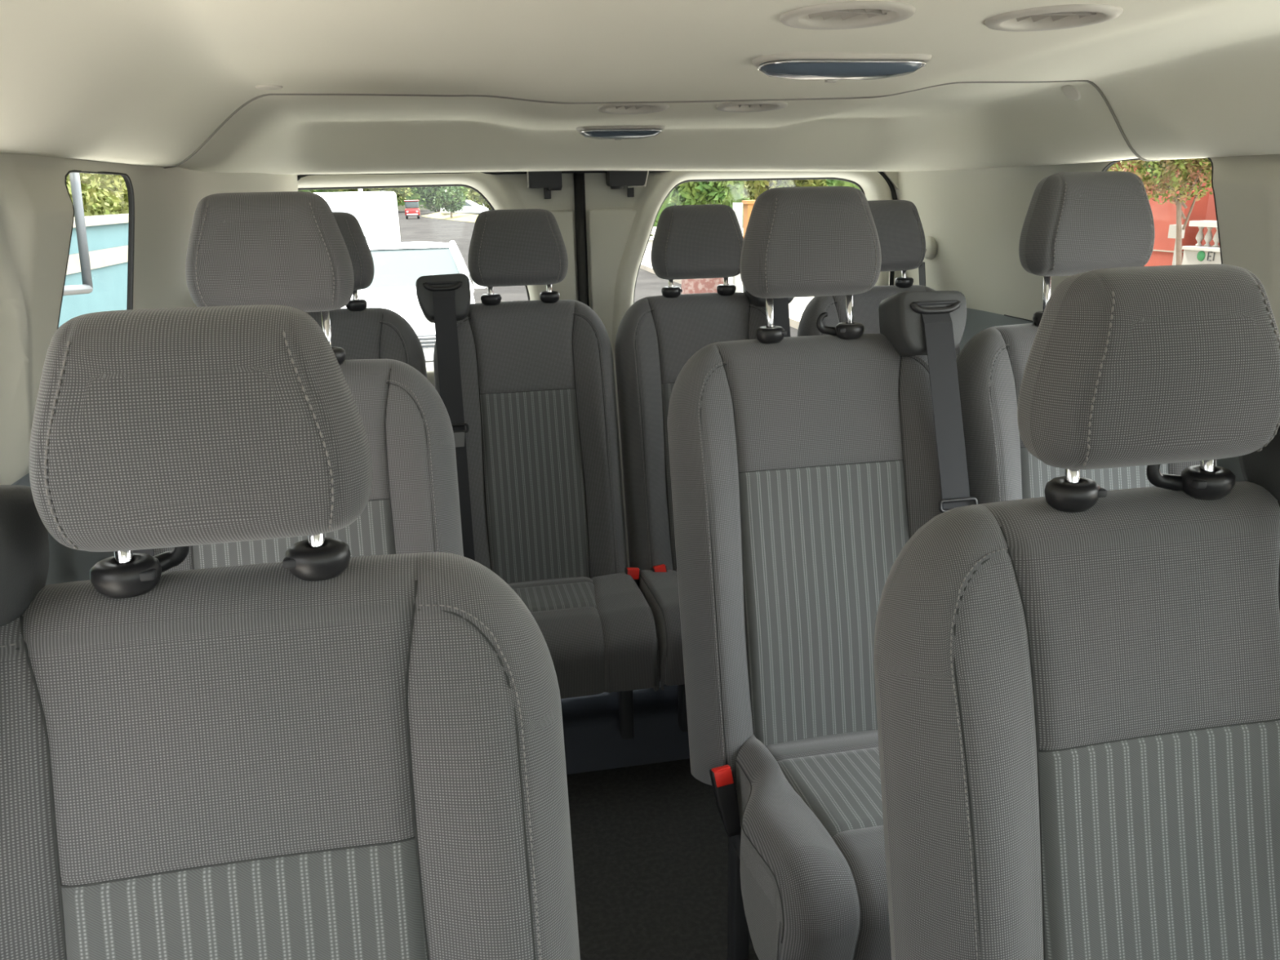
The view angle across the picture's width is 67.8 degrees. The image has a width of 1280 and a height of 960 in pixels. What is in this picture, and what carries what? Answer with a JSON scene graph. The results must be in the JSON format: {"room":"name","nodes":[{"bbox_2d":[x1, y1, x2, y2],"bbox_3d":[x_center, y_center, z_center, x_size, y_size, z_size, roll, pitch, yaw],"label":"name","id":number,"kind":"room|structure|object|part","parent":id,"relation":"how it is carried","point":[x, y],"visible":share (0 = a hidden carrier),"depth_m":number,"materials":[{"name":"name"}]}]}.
{"room":"vehicle interior","nodes":[
{"label":"vehicle interior","id":0,"kind":"room"},
{"bbox_2d":[0,152,297,585],"bbox_3d":[-0.641,0.453,0.788,0.244,1.500,4.470,-4,17,-10],"label":"wall","id":1,"kind":"structure","parent":0,"point":[37,210],"depth_m":1.33,"materials":[{"name":"grey plastic"}]},
{"bbox_2d":[57,169,134,328],"bbox_3d":[-0.898,-0.303,1.560,0.096,0.389,0.515,-4,17,-10],"label":"window","id":2,"kind":"structure","parent":1,"relation":"in","point":[127,180],"depth_m":1.77,"materials":[{"name":"black rubber"}]},
{"bbox_2d":[297,172,578,387],"bbox_3d":[-0.693,-0.216,2.990,1.060,1.455,0.112,-4,17,-10],"label":"door","id":3,"kind":"structure","parent":1,"relation":"in","point":[500,191],"depth_m":2.83,"materials":[{"name":"grey plastic"}]},
{"bbox_2d":[526,170,562,199],"bbox_3d":[-0.282,-0.886,2.804,0.106,0.112,0.070,-4,17,-10],"label":"door latch","id":4,"kind":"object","parent":3,"relation":"attached to","point":[548,180],"depth_m":2.77,"materials":[{"name":"grey plastic"}]},
{"bbox_2d":[297,170,897,306],"bbox_3d":[-0.109,-0.231,3.091,1.940,1.500,0.088,-4,17,-10],"label":"door frame","id":5,"kind":"structure","parent":1,"relation":"attached to","point":[578,189],"depth_m":2.89,"materials":[{"name":"black metal"}]},
{"bbox_2d":[163,80,1160,168],"bbox_3d":[0.051,-0.694,1.876,2.044,0.161,0.118,-1,17,-1],"label":"trim","id":6,"kind":"structure","parent":1,"relation":"attached to","point":[1092,83],"depth_m":1.89,"materials":[{"name":"grey"}]},
{"bbox_2d":[560,680,689,774],"bbox_3d":[-0.017,0.525,2.836,2.170,0.140,0.900,-4,17,-10],"label":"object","id":7,"kind":"structure","parent":0,"point":[593,741],"depth_m":2.40,"materials":[{"name":"black plastic"}]},
{"bbox_2d":[305,212,426,377],"bbox_3d":[-0.726,0.015,2.221,0.509,1.221,0.658,-4,17,-10],"label":"passenger seat","id":8,"kind":"object","parent":7,"relation":"on","point":[363,332],"visible":0.12,"depth_m":2.35,"materials":[{"name":"grey fabric"}]},
{"bbox_3d":[-0.771,-0.309,2.361,0.279,0.218,0.115,-4,17,-10],"label":"panel","id":9,"kind":"part","parent":8,"relation":"part of","materials":[{"name":"grey fabric"}]},
{"bbox_3d":[-0.706,-0.450,2.364,0.013,0.131,0.026,-4,14,-10],"label":"headrest post","id":10,"kind":"part","parent":8,"relation":"part of","materials":[{"name":"silver metal"}]},
{"bbox_2d":[415,208,659,739],"bbox_3d":[-0.253,-0.020,2.307,0.509,1.217,0.658,-4,17,-10],"label":"passenger seat","id":11,"kind":"object","parent":7,"relation":"on","point":[526,388],"visible":0.91,"depth_m":2.41,"materials":[{"name":"grey fabric"}]},
{"bbox_3d":[-0.455,-0.099,2.336,0.052,0.036,0.012,-4,17,-10],"label":"metal plate","id":12,"kind":"part","parent":11,"relation":"part of","materials":[{"name":"grey metal"}]},
{"bbox_3d":[-0.380,-0.473,2.423,0.013,0.127,0.025,-4,14,-10],"label":"headrest post","id":13,"kind":"part","parent":11,"relation":"part of","materials":[{"name":"silver metal"}]},
{"bbox_3d":[-0.298,-0.345,2.446,0.279,0.218,0.115,-4,17,-10],"label":"panel","id":14,"kind":"part","parent":11,"relation":"part of","materials":[{"name":"grey fabric"}]},
{"bbox_3d":[-0.233,-0.484,2.450,0.013,0.127,0.025,-4,14,-10],"label":"headrest post","id":15,"kind":"part","parent":11,"relation":"part of","materials":[{"name":"silver metal"}]},
{"bbox_2d":[530,606,604,698],"bbox_3d":[-0.190,0.399,2.165,0.210,0.183,0.124,-4,17,-10],"label":"cushion","id":16,"kind":"object","parent":11,"relation":"on","point":[574,636],"depth_m":2.13,"materials":[{"name":"grey fabric"}]},
{"bbox_3d":[-0.034,0.544,2.274,0.030,0.148,0.045,-4,17,-10],"label":"leg","id":17,"kind":"part","parent":11,"relation":"part of","materials":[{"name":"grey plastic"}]},
{"bbox_2d":[614,204,794,732],"bbox_3d":[0.225,-0.056,2.393,0.496,1.217,0.657,-4,17,-10],"label":"passenger seat","id":18,"kind":"object","parent":7,"relation":"on","point":[656,335],"visible":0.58,"depth_m":2.47,"materials":[{"name":"grey fabric"}]},
{"bbox_3d":[0.082,-0.508,2.506,0.013,0.127,0.025,-4,14,-10],"label":"headrest post","id":19,"kind":"part","parent":18,"relation":"part of","materials":[{"name":"silver metal"}]},
{"bbox_3d":[0.110,0.533,2.300,0.030,0.148,0.045,-4,17,-10],"label":"leg","id":20,"kind":"part","parent":18,"relation":"part of","materials":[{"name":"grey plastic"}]},
{"bbox_3d":[0.164,-0.381,2.530,0.279,0.218,0.115,-4,17,-10],"label":"panel","id":21,"kind":"part","parent":18,"relation":"part of","materials":[{"name":"grey fabric"}]},
{"bbox_3d":[0.229,-0.519,2.533,0.013,0.127,0.025,-4,14,-10],"label":"headrest post","id":22,"kind":"part","parent":18,"relation":"part of","materials":[{"name":"silver metal"}]},
{"bbox_2d":[797,200,959,359],"bbox_3d":[0.719,-0.094,2.482,0.481,1.217,0.652,-4,17,-10],"label":"passenger seat","id":23,"kind":"object","parent":7,"relation":"on","point":[899,226],"visible":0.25,"depth_m":2.56,"materials":[{"name":"grey fabric"}]},
{"bbox_3d":[0.673,-0.149,2.676,0.464,0.764,0.238,-4,17,-10],"label":"backrest","id":24,"kind":"part","parent":23,"relation":"part of","materials":[{"name":"grey fabric"}]},
{"bbox_3d":[0.663,-0.419,2.619,0.279,0.218,0.115,-4,17,-10],"label":"panel","id":25,"kind":"part","parent":23,"relation":"part of","materials":[{"name":"grey fabric"}]},
{"bbox_3d":[0.728,-0.558,2.623,0.013,0.127,0.025,-4,14,-10],"label":"headrest post","id":26,"kind":"part","parent":23,"relation":"part of","materials":[{"name":"silver metal"}]},
{"bbox_2d":[0,0,1279,174],"bbox_3d":[0.295,-0.355,0.698,2.050,0.190,4.400,-4,17,-10],"label":"ceiling","id":27,"kind":"structure","parent":0,"point":[140,82],"depth_m":1.58,"materials":[{"name":"white fabric"}]},
{"bbox_2d":[255,84,282,89],"bbox_3d":[-0.665,-0.705,1.706,0.048,0.007,0.048,-4,17,-10],"label":"cap","id":28,"kind":"object","parent":27,"relation":"attached to","point":[259,86],"visible":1,"depth_m":1.70,"materials":[{"name":"beige plastic"}]},
{"bbox_2d":[576,125,664,140],"bbox_3d":[-0.049,-0.871,2.388,0.224,0.030,0.099,-4,16,-10],"label":"recessed light","id":29,"kind":"object","parent":27,"relation":"in","point":[602,132],"visible":0.99,"depth_m":2.35,"materials":[{"name":"grey plastic"}]},
{"bbox_2d":[597,102,669,114],"bbox_3d":[-0.014,-0.788,1.994,0.152,0.030,0.151,1,17,7],"label":"ceiling vent","id":30,"kind":"object","parent":27,"relation":"in","point":[641,108],"visible":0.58,"depth_m":2.02,"materials":[{"name":"grey plastic"}]},
{"bbox_2d":[715,100,787,112],"bbox_3d":[0.237,-0.801,2.020,0.152,0.029,0.151,0,17,4],"label":"ceiling vent","id":31,"kind":"object","parent":27,"relation":"in","point":[736,106],"visible":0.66,"depth_m":2.05,"materials":[{"name":"grey plastic"}]},
{"bbox_2d":[751,53,932,82],"bbox_3d":[0.302,-0.618,1.429,0.272,0.030,0.104,-4,16,-10],"label":"recessed light","id":32,"kind":"object","parent":27,"relation":"in","point":[828,67],"visible":1,"depth_m":1.39,"materials":[{"name":"grey plastic"}]},
{"bbox_2d":[824,80,837,82],"bbox_3d":[0.295,-0.618,1.469,0.018,0.008,0.012,-4,16,-10],"label":"switch","id":33,"kind":"object","parent":32,"relation":"attached to","point":[825,81],"depth_m":1.47,"materials":[{"name":"grey plastic"}]},
{"bbox_2d":[779,0,915,30],"bbox_3d":[0.235,-0.536,1.083,0.152,0.023,0.152,-8,17,-21],"label":"ceiling vent","id":34,"kind":"object","parent":27,"relation":"in","point":[849,15],"visible":0.96,"depth_m":1.10,"materials":[{"name":"grey plastic"}]},
{"bbox_2d":[984,4,1123,31],"bbox_3d":[0.490,-0.556,1.129,0.152,0.023,0.152,-3,16,-5],"label":"ceiling vent","id":35,"kind":"object","parent":27,"relation":"in","point":[1055,17],"visible":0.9,"depth_m":1.14,"materials":[{"name":"grey plastic"}]},
{"bbox_2d":[1061,84,1080,100],"bbox_3d":[0.904,-0.813,1.992,0.037,0.035,0.048,-4,17,-10],"label":"cap","id":36,"kind":"object","parent":27,"relation":"attached to","point":[1070,91],"visible":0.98,"depth_m":1.99,"materials":[{"name":"beige plastic"}]},
{"bbox_2d":[566,758,759,959],"bbox_3d":[0.323,1.112,1.198,2.200,0.040,4.500,-4,17,-10],"label":"floor","id":37,"kind":"structure","parent":0,"point":[650,842],"depth_m":2.06,"materials":[{"name":"grey carpet"}]},
{"bbox_2d":[0,304,580,959],"bbox_3d":[-0.281,0.580,0.653,0.544,1.318,0.697,-4,17,-10],"label":"passenger seat","id":38,"kind":"object","parent":37,"relation":"on","point":[322,752],"visible":1,"depth_m":0.77,"materials":[{"name":"grey fabric"}]},
{"bbox_3d":[-0.418,0.069,0.773,0.013,0.120,0.024,-4,14,-10],"label":"headrest post","id":39,"kind":"part","parent":38,"relation":"part of","materials":[{"name":"silver metal"}]},
{"bbox_3d":[-0.337,0.193,0.796,0.311,0.218,0.115,-4,17,-10],"label":"panel","id":40,"kind":"part","parent":38,"relation":"part of","materials":[{"name":"grey fabric"}]},
{"bbox_3d":[-0.271,0.058,0.800,0.013,0.120,0.024,-4,14,-10],"label":"headrest post","id":41,"kind":"part","parent":38,"relation":"part of","materials":[{"name":"silver metal"}]},
{"bbox_2d":[132,191,463,572],"bbox_3d":[-0.525,0.306,1.414,0.540,1.406,0.700,-4,17,-10],"label":"passenger seat","id":42,"kind":"object","parent":37,"relation":"on","point":[289,249],"visible":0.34,"depth_m":1.53,"materials":[{"name":"grey fabric"}]},
{"bbox_3d":[-0.512,-0.236,1.558,0.013,0.168,0.029,-4,14,-10],"label":"headrest post","id":43,"kind":"part","parent":42,"relation":"part of","materials":[{"name":"silver metal"}]},
{"bbox_3d":[-0.576,-0.076,1.558,0.345,0.218,0.115,-4,17,-10],"label":"panel","id":44,"kind":"part","parent":42,"relation":"part of","materials":[{"name":"grey fabric"}]},
{"bbox_2d":[666,186,977,959],"bbox_3d":[0.373,0.243,1.575,0.540,1.396,0.698,-4,17,-10],"label":"passenger seat","id":45,"kind":"object","parent":37,"relation":"on","point":[802,468],"visible":0.83,"depth_m":1.67,"materials":[{"name":"grey fabric"}]},
{"bbox_3d":[0.324,0.126,1.773,0.532,0.764,0.238,-4,17,-10],"label":"backrest","id":46,"kind":"part","parent":45,"relation":"part of","materials":[{"name":"grey fabric"}]},
{"bbox_3d":[0.398,0.644,1.583,0.427,0.050,0.360,-4,17,-10],"label":"seat frame","id":47,"kind":"part","parent":45,"relation":"part of","materials":[{"name":"grey plastic"}]},
{"bbox_3d":[0.180,0.772,1.737,0.030,0.296,0.045,-4,17,-10],"label":"leg","id":48,"kind":"part","parent":45,"relation":"part of","materials":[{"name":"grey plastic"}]},
{"bbox_3d":[0.231,-0.287,1.691,0.013,0.158,0.028,-4,14,-10],"label":"headrest post","id":49,"kind":"part","parent":45,"relation":"part of","materials":[{"name":"silver metal"}]},
{"bbox_3d":[0.314,-0.144,1.716,0.345,0.218,0.115,-4,17,-10],"label":"panel","id":50,"kind":"part","parent":45,"relation":"part of","materials":[{"name":"grey fabric"}]},
{"bbox_3d":[0.378,-0.298,1.717,0.013,0.158,0.028,-4,14,-10],"label":"headrest post","id":51,"kind":"part","parent":45,"relation":"part of","materials":[{"name":"silver metal"}]},
{"bbox_2d":[831,825,891,959],"bbox_3d":[0.429,0.610,1.396,0.272,0.183,0.124,-4,17,-10],"label":"cushion","id":52,"kind":"object","parent":45,"relation":"on","point":[860,849],"depth_m":1.33,"materials":[{"name":"grey fabric"}]},
{"bbox_2d":[873,263,1279,959],"bbox_3d":[0.557,0.514,0.804,0.544,1.320,0.697,-4,17,-10],"label":"passenger seat","id":53,"kind":"object","parent":37,"relation":"on","point":[1077,684],"visible":1,"depth_m":0.91,"materials":[{"name":"grey fabric"}]},
{"bbox_3d":[0.512,0.398,1.004,0.544,0.764,0.238,-4,17,-10],"label":"backrest","id":54,"kind":"part","parent":53,"relation":"part of","materials":[{"name":"grey fabric"}]},
{"bbox_3d":[0.420,0.004,0.924,0.013,0.122,0.025,-4,14,-10],"label":"headrest post","id":55,"kind":"part","parent":53,"relation":"part of","materials":[{"name":"silver metal"}]},
{"bbox_3d":[0.502,0.129,0.947,0.311,0.218,0.115,-4,17,-10],"label":"panel","id":56,"kind":"part","parent":53,"relation":"part of","materials":[{"name":"grey fabric"}]},
{"bbox_3d":[0.567,-0.007,0.951,0.013,0.122,0.025,-4,14,-10],"label":"headrest post","id":57,"kind":"part","parent":53,"relation":"part of","materials":[{"name":"silver metal"}]},
{"bbox_2d":[955,171,1217,505],"bbox_3d":[0.910,0.188,1.690,0.532,1.412,0.701,-4,17,-10],"label":"passenger seat","id":58,"kind":"object","parent":37,"relation":"on","point":[1074,223],"visible":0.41,"depth_m":1.76,"materials":[{"name":"grey fabric"}]},
{"bbox_3d":[0.866,0.078,1.890,0.532,0.764,0.238,-4,17,-10],"label":"backrest","id":59,"kind":"part","parent":58,"relation":"part of","materials":[{"name":"grey fabric"}]},
{"bbox_3d":[0.855,-0.192,1.833,0.345,0.218,0.115,-4,17,-10],"label":"panel","id":60,"kind":"part","parent":58,"relation":"part of","materials":[{"name":"grey fabric"}]},
{"bbox_3d":[0.772,-0.343,1.807,0.013,0.174,0.030,-4,14,-10],"label":"headrest post","id":61,"kind":"part","parent":58,"relation":"part of","materials":[{"name":"silver metal"}]},
{"bbox_2d":[895,154,1279,481],"bbox_3d":[1.308,0.304,1.139,0.146,1.500,4.470,-4,17,-10],"label":"wall","id":62,"kind":"structure","parent":0,"point":[975,218],"depth_m":2.58,"materials":[{"name":"grey plastic"}]},
{"bbox_2d":[584,170,892,567],"bbox_3d":[0.347,-0.296,3.178,1.060,1.455,0.112,-4,17,-10],"label":"door","id":63,"kind":"structure","parent":62,"relation":"in","point":[619,227],"depth_m":2.93,"materials":[{"name":"grey plastic"}]},
{"bbox_2d":[605,170,648,197],"bbox_3d":[-0.033,-0.905,2.849,0.128,0.112,0.070,-4,17,-10],"label":"door latch","id":64,"kind":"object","parent":63,"relation":"attached to","point":[615,180],"depth_m":2.82,"materials":[{"name":"grey plastic"}]},
{"bbox_2d":[882,171,901,285],"bbox_3d":[0.892,-0.386,3.257,0.280,1.600,0.120,-4,17,-10],"label":"trim","id":65,"kind":"structure","parent":62,"relation":"attached to","point":[892,176],"depth_m":3.01,"materials":[{"name":"grey plastic"}]},
{"bbox_2d":[915,235,937,285],"bbox_3d":[0.887,-0.497,2.941,0.044,0.496,0.178,-4,17,-10],"label":"belt","id":66,"kind":"object","parent":62,"relation":"hanging from","point":[931,242],"visible":0.41,"depth_m":2.91,"materials":[{"name":"grey plastic"}]},
{"bbox_2d":[1004,314,1032,321],"bbox_3d":[1.379,0.082,0.864,0.030,0.004,3.850,-4,17,-10],"label":"trim","id":67,"kind":"structure","parent":62,"relation":"attached to","point":[1004,314],"depth_m":2.61,"materials":[{"name":"grey plastic"}]},
{"bbox_2d":[1102,157,1222,264],"bbox_3d":[1.100,-0.484,2.022,0.096,0.384,0.450,-4,17,-10],"label":"window","id":68,"kind":"structure","parent":62,"relation":"in","point":[1105,169],"depth_m":1.82,"materials":[{"name":"black rubber"}]},
{"label":"outside","id":69,"kind":"structure","parent":0,"visible":0},
{"bbox_2d":[397,208,797,337],"bbox_3d":[-11.419,-14.968,57.008,160.000,0.100,200.000,-4,17,-10],"label":"ground","id":70,"kind":"structure","parent":69,"point":[412,228],"depth_m":43.94,"materials":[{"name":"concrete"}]},
{"bbox_2d":[62,172,93,295],"bbox_3d":[-4.934,-1.542,8.065,0.084,2.542,2.003,-4,17,-10],"label":"steel frame","id":71,"kind":"object","parent":70,"relation":"on","point":[86,287],"visible":0.31,"depth_m":8.65,"materials":[{"name":"grey metal"}]},
{"bbox_2d":[57,213,128,328],"bbox_3d":[-5.869,-1.765,9.979,0.325,1.890,14.000,-4,17,-10],"label":"building","id":72,"kind":"structure","parent":70,"relation":"on","point":[107,235],"depth_m":10.42,"materials":[{"name":"teal paint"}]},
{"bbox_2d":[66,173,128,216],"bbox_3d":[-6.408,-3.221,9.431,1.044,1.716,14.000,-4,17,-10],"label":"hedge","id":73,"kind":"object","parent":70,"relation":"on","point":[101,193],"visible":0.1,"depth_m":12.06,"materials":[{"name":"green plant"}]},
{"bbox_2d":[314,191,400,244],"bbox_3d":[-6.393,-5.004,20.228,2.300,2.120,5.300,-4,17,-10],"label":"van","id":74,"kind":"object","parent":70,"relation":"on","point":[376,213],"visible":0.15,"depth_m":18.60,"materials":[{"name":"white paint"}]},
{"bbox_2d":[333,187,413,204],"bbox_3d":[-32.607,-35.768,112.791,10.894,7.999,5.986,-4,17,-10],"label":"street tree","id":75,"kind":"object","parent":70,"relation":"on","point":[396,190],"visible":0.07,"depth_m":113.15,"materials":[{"name":"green plant"}]},
{"bbox_2d":[297,186,479,210],"bbox_3d":[-34.258,-36.995,117.579,50.772,7.905,3.668,-4,17,-10],"label":"hedge","id":76,"kind":"object","parent":70,"relation":"on","point":[415,196],"visible":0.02,"depth_m":118.55,"materials":[{"name":"green plant"}]},
{"bbox_2d":[404,200,420,218],"bbox_3d":[-19.925,-23.668,83.263,1.242,1.555,1.787,-4,17,-10],"label":"vehicle","id":77,"kind":"object","parent":70,"relation":"on","point":[411,206],"visible":1,"depth_m":82.54,"materials":[{"name":"red paint"}]},
{"bbox_2d":[341,240,486,359],"bbox_3d":[-2.882,-2.103,11.594,2.020,1.470,4.319,-4,17,-10],"label":"parked car","id":78,"kind":"object","parent":70,"relation":"on","point":[397,266],"visible":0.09,"depth_m":11.17,"materials":[{"name":"white paint"}]},
{"bbox_2d":[417,333,435,349],"bbox_3d":[-2.475,-1.379,9.641,0.850,0.160,0.071,-4,17,-10],"label":"grille","id":79,"kind":"object","parent":78,"relation":"attached to","point":[427,340],"depth_m":9.67,"materials":[{"name":"silver metal"}]},
{"bbox_2d":[472,280,486,288],"bbox_3d":[-1.910,-2.345,11.354,0.160,0.120,0.090,-4,17,-10],"label":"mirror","id":80,"kind":"object","parent":78,"relation":"attached to","point":[477,286],"depth_m":11.32,"materials":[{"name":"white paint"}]},
{"bbox_2d":[397,204,434,210],"bbox_3d":[-46.361,-37.533,128.227,40.000,2.900,5.000,-4,17,-10],"label":"building","id":81,"kind":"structure","parent":70,"relation":"on","point":[400,207],"depth_m":128.75,"materials":[{"name":"beige paint"}]},
{"bbox_2d":[412,186,460,212],"bbox_3d":[-22.373,-33.994,104.248,7.375,9.288,5.985,-4,17,-10],"label":"street tree","id":82,"kind":"object","parent":70,"relation":"on","point":[428,193],"visible":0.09,"depth_m":103.88,"materials":[{"name":"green plant"}]},
{"bbox_2d":[421,212,478,222],"bbox_3d":[-11.731,-20.079,72.961,11.000,0.330,49.000,-4,17,-10],"label":"grass verge","id":83,"kind":"structure","parent":70,"relation":"on","point":[457,216],"depth_m":79.71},
{"bbox_2d":[433,186,466,217],"bbox_3d":[-15.827,-23.155,79.105,2.764,2.842,2.300,-4,17,-10],"label":"street tree","id":84,"kind":"object","parent":83,"relation":"on","point":[446,198],"visible":0.99,"depth_m":78.86,"materials":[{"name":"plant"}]},
{"bbox_2d":[440,200,488,214],"bbox_3d":[-15.849,-24.620,85.911,4.100,1.260,1.700,2,17,10],"label":"parked car","id":85,"kind":"object","parent":83,"relation":"on","point":[471,207],"visible":0.39,"depth_m":85.12,"materials":[{"name":"white paint"}]},
{"bbox_2d":[465,186,491,209],"bbox_3d":[-14.081,-29.999,91.993,5.875,8.769,6.263,-4,17,-10],"label":"street tree","id":86,"kind":"object","parent":70,"relation":"on","point":[480,201],"visible":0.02,"depth_m":92.55,"materials":[{"name":"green plant"}]},
{"bbox_2d":[681,277,723,293],"bbox_3d":[1.132,-3.417,16.863,0.750,0.500,0.300,-4,17,-10],"label":"brick planter","id":87,"kind":"object","parent":70,"relation":"on","point":[700,285],"visible":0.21,"depth_m":16.70,"materials":[{"name":"red brick"}]},
{"bbox_2d":[667,180,746,205],"bbox_3d":[2.194,-9.522,29.784,2.595,4.839,2.854,13,22,39],"label":"street tree","id":88,"kind":"object","parent":70,"relation":"on","point":[693,193],"visible":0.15,"depth_m":29.21,"materials":[{"name":"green plant"}]},
{"bbox_2d":[732,202,742,292],"bbox_3d":[1.661,-3.643,16.264,0.140,2.100,0.140,-4,17,-10],"label":"post","id":89,"kind":"object","parent":70,"relation":"on","point":[737,206],"visible":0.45,"depth_m":15.99,"materials":[{"name":"grey concrete"}]},
{"bbox_2d":[650,179,861,235],"bbox_3d":[4.303,-12.392,37.322,14.593,5.981,1.902,-4,17,-10],"label":"hedge","id":90,"kind":"object","parent":70,"relation":"on","point":[736,193],"visible":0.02,"depth_m":37.21,"materials":[{"name":"green plant"}]},
{"bbox_2d":[742,179,827,199],"bbox_3d":[4.875,-10.284,31.890,2.771,4.954,2.768,-4,17,-10],"label":"street tree","id":91,"kind":"object","parent":70,"relation":"on","point":[756,188],"visible":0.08,"depth_m":31.38,"materials":[{"name":"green plant"}]},
{"bbox_2d":[1106,157,1213,265],"bbox_3d":[7.664,-3.783,13.072,1.918,3.387,3.536,-4,17,-10],"label":"tree","id":92,"kind":"object","parent":70,"relation":"on","point":[1186,167],"visible":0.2,"depth_m":13.16,"materials":[{"name":"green plant"}]},
{"bbox_3d":[7.628,-4.582,12.801,1.963,1.707,3.584,-4,17,-10],"label":"crown","id":93,"kind":"part","parent":92,"relation":"part of","materials":[{"name":"green plant"}]},
{"bbox_2d":[1108,160,1219,245],"bbox_3d":[12.444,-5.417,16.858,0.300,4.100,16.000,-4,17,-10],"label":"wall","id":94,"kind":"structure","parent":70,"relation":"on","point":[1211,215],"depth_m":19.66,"materials":[{"name":"paint"}]},
{"bbox_2d":[1167,224,1185,265],"bbox_3d":[9.944,-4.119,17.751,0.175,1.240,0.220,-4,17,-10],"label":"meter box","id":95,"kind":"object","parent":70,"relation":"on","point":[1172,228],"visible":0.43,"depth_m":17.64,"materials":[{"name":"grey concrete"}]},
{"bbox_2d":[1144,190,1209,266],"bbox_3d":[10.592,-5.096,19.876,0.515,1.800,2.520,-4,17,-10],"label":"wall","id":96,"kind":"structure","parent":70,"relation":"on","point":[1164,215],"depth_m":18.94,"materials":[{"name":"paint"}]},
{"bbox_2d":[1182,220,1221,265],"bbox_3d":[11.252,-3.718,16.276,0.500,1.260,4.900,-4,17,-10],"label":"balustrade","id":97,"kind":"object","parent":70,"relation":"on","point":[1206,254],"depth_m":18.11,"materials":[{"name":"grey concrete"}]},
{"bbox_3d":[11.240,-4.272,16.106,0.340,0.100,4.900,-4,17,-10],"label":"handrail","id":98,"kind":"part","parent":97,"relation":"part of","materials":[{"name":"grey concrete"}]},
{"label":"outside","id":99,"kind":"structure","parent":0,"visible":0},
{"bbox_2d":[640,226,813,328],"bbox_3d":[3.555,-8.484,34.342,10.400,0.120,76.000,-4,17,-10],"label":"pavement","id":100,"kind":"structure","parent":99,"point":[797,306],"depth_m":16.93,"materials":[{"name":"white concrete"}]},
{"bbox_2d":[742,200,755,238],"bbox_3d":[2.134,-4.256,16.601,0.660,1.205,0.300,-4,17,-10],"label":"gate pier","id":101,"kind":"structure","parent":100,"relation":"on","point":[748,204],"depth_m":16.36,"materials":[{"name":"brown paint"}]}
]}

